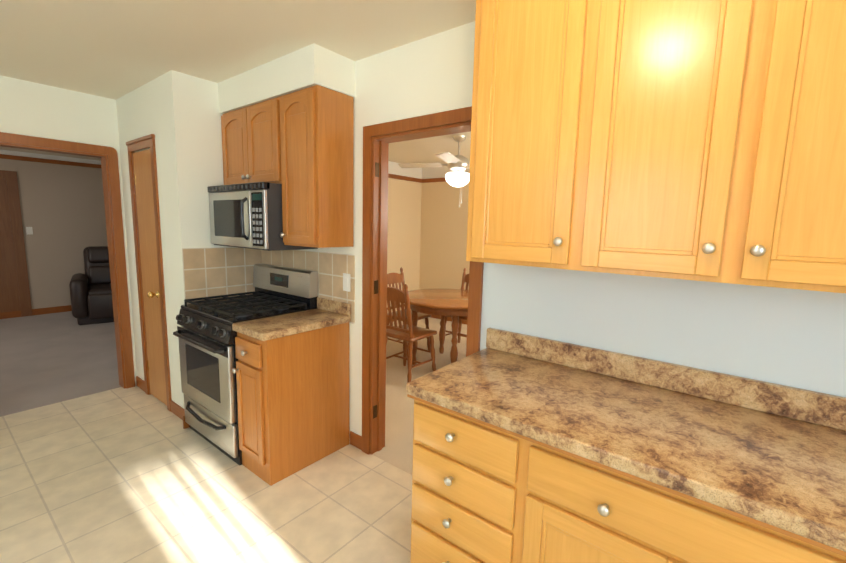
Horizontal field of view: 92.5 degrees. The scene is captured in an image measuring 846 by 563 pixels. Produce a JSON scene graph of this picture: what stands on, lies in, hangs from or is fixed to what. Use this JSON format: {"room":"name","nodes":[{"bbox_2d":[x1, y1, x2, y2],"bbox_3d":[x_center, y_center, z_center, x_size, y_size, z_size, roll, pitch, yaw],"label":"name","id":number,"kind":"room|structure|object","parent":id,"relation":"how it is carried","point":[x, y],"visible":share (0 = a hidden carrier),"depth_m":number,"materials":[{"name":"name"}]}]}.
{"room":"kitchen","nodes":[
{"label":"kitchen","id":0,"kind":"room"},
{"bbox_2d":[0,146,100,160],"bbox_3d":[-3.887,-1.776,5.174,4.100,0.060,7.000,8,10,38],"label":"ceiling","id":1,"kind":"structure","parent":0,"point":[46,153],"depth_m":6.03,"materials":[{"name":"beige"}]},
{"bbox_2d":[0,150,107,308],"bbox_3d":[-5.569,-0.837,6.627,0.120,2.600,7.240,8,10,38],"label":"wall","id":2,"kind":"structure","parent":0,"point":[63,211],"depth_m":6.34,"materials":[{"name":"paint"}]},
{"bbox_2d":[0,170,32,316],"bbox_3d":[-6.312,-0.489,5.623,0.018,2.150,1.130,8,10,38],"label":"door","id":3,"kind":"structure","parent":2,"relation":"attached to","point":[14,289],"depth_m":5.96,"materials":[{"name":"brown wood"}]},
{"bbox_2d":[26,227,32,234],"bbox_3d":[-5.914,-0.763,6.089,0.014,0.115,0.070,8,10,38],"label":"switch plate","id":4,"kind":"object","parent":2,"relation":"attached to","point":[29,230],"visible":1,"depth_m":6.09,"materials":[{"name":"white plastic"}]},
{"bbox_2d":[0,305,71,318],"bbox_3d":[-5.547,0.408,6.758,0.013,0.100,7.000,8,10,38],"label":"baseboard","id":5,"kind":"structure","parent":2,"relation":"attached to","point":[39,311],"depth_m":6.28,"materials":[{"name":"brown wood"}]},
{"bbox_2d":[0,311,120,416],"bbox_3d":[-3.924,0.697,5.498,4.160,0.052,7.000,8,10,38],"label":"floor","id":6,"kind":"structure","parent":0,"point":[49,359],"depth_m":4.29,"materials":[{"name":"grey carpet"}]},
{"bbox_2d":[69,246,113,324],"bbox_3d":[-4.762,0.014,6.227,0.980,1.063,1.071,-5,10,-38],"label":"recliner","id":7,"kind":"object","parent":6,"relation":"on","point":[91,295],"visible":0.44,"depth_m":5.79,"materials":[{"name":"brown leather"}]},
{"bbox_2d":[116,70,196,407],"bbox_3d":[-2.106,-0.281,3.225,1.150,2.600,0.100,8,10,38],"label":"wall","id":8,"kind":"structure","parent":0,"point":[159,107],"depth_m":2.93,"materials":[{"name":"paint"}]},
{"bbox_2d":[126,134,171,411],"bbox_3d":[-2.161,-0.049,3.284,0.560,2.122,0.128,8,10,38],"label":"trim","id":9,"kind":"structure","parent":8,"relation":"attached to","point":[141,143],"depth_m":3.19,"materials":[{"name":"brown wood"}]},
{"bbox_2d":[133,149,166,404],"bbox_3d":[-2.202,-0.005,3.245,0.407,2.020,0.104,8,10,38],"label":"closet door","id":10,"kind":"structure","parent":8,"relation":"in","point":[143,184],"depth_m":3.25,"materials":[{"name":"brown wood"}]},
{"bbox_2d":[170,400,188,428],"bbox_3d":[-1.865,1.009,3.096,0.371,0.095,0.040,8,10,38],"label":"baseboard","id":11,"kind":"structure","parent":8,"relation":"attached to","point":[179,412],"depth_m":3.11,"materials":[{"name":"brown wood"}]},
{"bbox_2d":[0,385,411,562],"bbox_3d":[-0.895,1.450,0.603,6.740,0.050,4.000,8,10,38],"label":"floor","id":12,"kind":"structure","parent":0,"point":[135,474],"depth_m":2.23,"materials":[{"name":"beige tile"}]},
{"bbox_2d":[173,263,317,464],"bbox_3d":[-1.261,0.506,2.879,0.738,1.177,0.706,8,10,38],"label":"stove","id":13,"kind":"object","parent":12,"relation":"on","point":[205,334],"visible":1,"depth_m":2.69,"materials":[{"name":"silver metal"}]},
{"bbox_2d":[232,297,350,485],"bbox_3d":[-0.820,0.650,2.583,0.340,0.995,0.650,8,10,38],"label":"base cabinet","id":14,"kind":"object","parent":12,"relation":"on","point":[291,370],"visible":1,"depth_m":2.44,"materials":[{"name":"brown wood"}]},
{"bbox_2d":[407,396,517,562],"bbox_3d":[0.319,0.863,1.726,0.466,0.862,0.628,8,10,38],"label":"base cabinet","id":15,"kind":"object","parent":12,"relation":"on","point":[463,468],"depth_m":1.46,"materials":[{"name":"brown wood"}]},
{"bbox_2d":[510,436,845,562],"bbox_3d":[0.876,0.937,1.291,0.955,0.862,0.628,8,10,38],"label":"base cabinet","id":16,"kind":"object","parent":12,"relation":"on","point":[529,449],"depth_m":1.13,"materials":[{"name":"brown wood"}]},
{"bbox_2d":[406,348,845,555],"bbox_3d":[0.980,0.500,1.147,2.164,0.057,0.642,8,10,38],"label":"countertop","id":17,"kind":"structure","parent":16,"relation":"on","point":[787,475],"depth_m":1.21,"materials":[{"name":"brown stone"}]},
{"bbox_2d":[188,75,227,247],"bbox_3d":[-1.509,-0.254,3.137,0.100,2.600,0.500,8,10,38],"label":"wall","id":18,"kind":"structure","parent":0,"point":[206,137],"depth_m":2.89,"materials":[{"name":"paint"}]},
{"bbox_2d":[182,247,261,303],"bbox_3d":[-1.505,-0.033,3.091,0.007,0.455,0.592,8,10,38],"label":"tile backsplash","id":19,"kind":"structure","parent":18,"relation":"attached to","point":[209,272],"depth_m":3.04,"materials":[{"name":"beige tile"}]},
{"bbox_2d":[261,250,354,323],"bbox_3d":[-0.885,-0.003,2.985,1.115,0.455,0.008,8,10,38],"label":"tile backsplash","id":20,"kind":"structure","parent":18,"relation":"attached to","point":[331,268],"depth_m":2.81,"materials":[{"name":"beige tile"}]},
{"bbox_2d":[343,273,350,291],"bbox_3d":[-0.504,0.006,2.672,0.072,0.118,0.008,8,10,38],"label":"outlet","id":21,"kind":"object","parent":20,"relation":"attached to","point":[346,282],"visible":1,"depth_m":2.67,"materials":[{"name":"white plastic"}]},
{"bbox_2d":[0,75,421,385],"bbox_3d":[-2.417,-0.374,3.847,0.120,2.600,7.740,8,10,38],"label":"wall","id":22,"kind":"structure","parent":0,"point":[28,108],"depth_m":3.30,"materials":[{"name":"paint"}]},
{"bbox_2d":[0,132,134,388],"bbox_3d":[-2.979,-0.043,3.185,0.156,2.098,1.046,8,10,38],"label":"door frame","id":23,"kind":"structure","parent":22,"relation":"attached to","point":[108,156],"depth_m":3.46,"materials":[{"name":"brown wood"}]},
{"bbox_2d":[0,154,445,182],"bbox_3d":[-2.325,-1.387,3.974,8.100,0.175,7.000,8,10,38],"label":"crown molding","id":24,"kind":"structure","parent":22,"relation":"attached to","point":[51,161],"depth_m":6.25,"materials":[{"name":"brown wood"}]},
{"bbox_2d":[0,0,475,99],"bbox_3d":[-0.810,-1.067,0.235,6.680,0.060,4.000,8,10,38],"label":"ceiling","id":25,"kind":"structure","parent":0,"point":[114,49],"depth_m":2.14,"materials":[{"name":"beige paint"}]},
{"bbox_2d":[218,43,354,113],"bbox_3d":[-0.944,-1.276,2.693,1.115,0.207,0.300,8,10,38],"label":"wall","id":26,"kind":"structure","parent":0,"point":[311,65],"depth_m":2.42,"materials":[{"name":"paint"}]},
{"bbox_2d":[372,317,466,474],"bbox_3d":[0.359,0.959,4.361,3.880,0.052,3.500,8,10,38],"label":"floor","id":27,"kind":"structure","parent":0,"point":[396,451],"depth_m":3.80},
{"bbox_2d":[386,267,430,356],"bbox_3d":[-0.218,0.354,4.852,0.492,0.992,0.439,8,10,38],"label":"chair","id":28,"kind":"object","parent":27,"relation":"on","point":[394,278],"visible":0.38,"depth_m":4.89,"materials":[{"name":"brown wood"}]},
{"bbox_2d":[386,284,436,382],"bbox_3d":[-0.171,0.470,4.024,0.439,0.992,0.492,8,10,38],"label":"chair","id":29,"kind":"object","parent":27,"relation":"on","point":[408,334],"visible":0.69,"depth_m":3.86,"materials":[{"name":"brown wood"}]},
{"bbox_2d":[409,289,468,364],"bbox_3d":[0.275,0.537,4.442,1.112,0.762,1.112,8,10,38],"label":"dining table","id":30,"kind":"object","parent":27,"relation":"on","point":[443,303],"visible":0.52,"depth_m":4.11,"materials":[{"name":"brown wood"}]},
{"bbox_2d":[444,268,468,342],"bbox_3d":[0.534,0.351,5.004,0.439,0.992,0.492,8,10,38],"label":"chair","id":31,"kind":"object","parent":27,"relation":"on","point":[465,277],"visible":0.19,"depth_m":5.18,"materials":[{"name":"brown wood"}]},
{"bbox_2d":[388,131,470,167],"bbox_3d":[0.457,-1.516,4.065,3.880,0.060,3.380,8,10,38],"label":"ceiling","id":32,"kind":"structure","parent":0,"point":[423,150],"depth_m":4.95,"materials":[{"name":"beige paint"}]},
{"bbox_2d":[398,135,469,206],"bbox_3d":[0.369,-1.145,4.244,1.020,0.727,1.020,-3,9,-27],"label":"ceiling fan","id":33,"kind":"object","parent":32,"relation":"hanging from","point":[458,167],"visible":0.77,"depth_m":4.16,"materials":[{"name":"silver metal"}]},
{"bbox_2d":[419,165,469,289],"bbox_3d":[1.562,-0.513,5.551,4.000,2.600,0.120,8,10,38],"label":"wall","id":34,"kind":"structure","parent":0,"point":[444,263],"depth_m":6.43,"materials":[{"name":"paint"}]},
{"bbox_2d":[431,315,466,324],"bbox_3d":[1.443,0.724,5.707,3.880,0.100,0.013,8,10,38],"label":"baseboard","id":35,"kind":"structure","parent":34,"relation":"attached to","point":[432,316],"depth_m":6.51,"materials":[{"name":"brown wood"}]},
{"bbox_2d":[303,21,845,442],"bbox_3d":[0.486,-0.043,1.969,6.800,2.600,0.120,8,10,38],"label":"wall","id":36,"kind":"structure","parent":0,"point":[795,338],"depth_m":1.68,"materials":[{"name":"paint"}]},
{"bbox_2d":[207,182,317,250],"bbox_3d":[-1.154,-0.453,2.852,0.738,0.420,0.438,8,10,38],"label":"microwave","id":37,"kind":"object","parent":36,"relation":"attached to","point":[246,215],"visible":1,"depth_m":2.61,"materials":[{"name":"grey metal"}]},
{"bbox_2d":[221,85,353,247],"bbox_3d":[-0.968,-0.717,2.751,1.106,0.910,0.320,8,10,38],"label":"upper cabinet","id":38,"kind":"object","parent":36,"relation":"attached to","point":[298,145],"visible":0.94,"depth_m":2.46,"materials":[{"name":"brown wood"}]},
{"bbox_2d":[362,106,483,454],"bbox_3d":[-0.002,0.143,2.381,0.860,2.095,0.156,8,10,38],"label":"door frame","id":39,"kind":"structure","parent":36,"relation":"attached to","point":[378,138],"depth_m":2.51,"materials":[{"name":"brown wood"}]},
{"bbox_2d":[466,0,585,268],"bbox_3d":[0.466,-0.620,1.626,0.459,1.094,0.328,8,10,38],"label":"upper cabinet","id":40,"kind":"object","parent":36,"relation":"attached to","point":[527,70],"depth_m":1.51,"materials":[{"name":"brown wood"}]},
{"bbox_2d":[566,0,845,292],"bbox_3d":[0.991,-0.550,1.215,0.880,1.094,0.328,8,10,38],"label":"upper cabinet","id":41,"kind":"object","parent":36,"relation":"attached to","point":[700,140],"depth_m":1.16,"materials":[{"name":"brown wood"}]},
{"bbox_2d":[486,328,845,431],"bbox_3d":[1.172,0.394,1.375,2.164,0.099,0.030,8,10,38],"label":"backsplash","id":42,"kind":"structure","parent":0,"relation":"attached to","point":[813,407],"depth_m":1.50,"materials":[{"name":"brown stone"}]}
]}

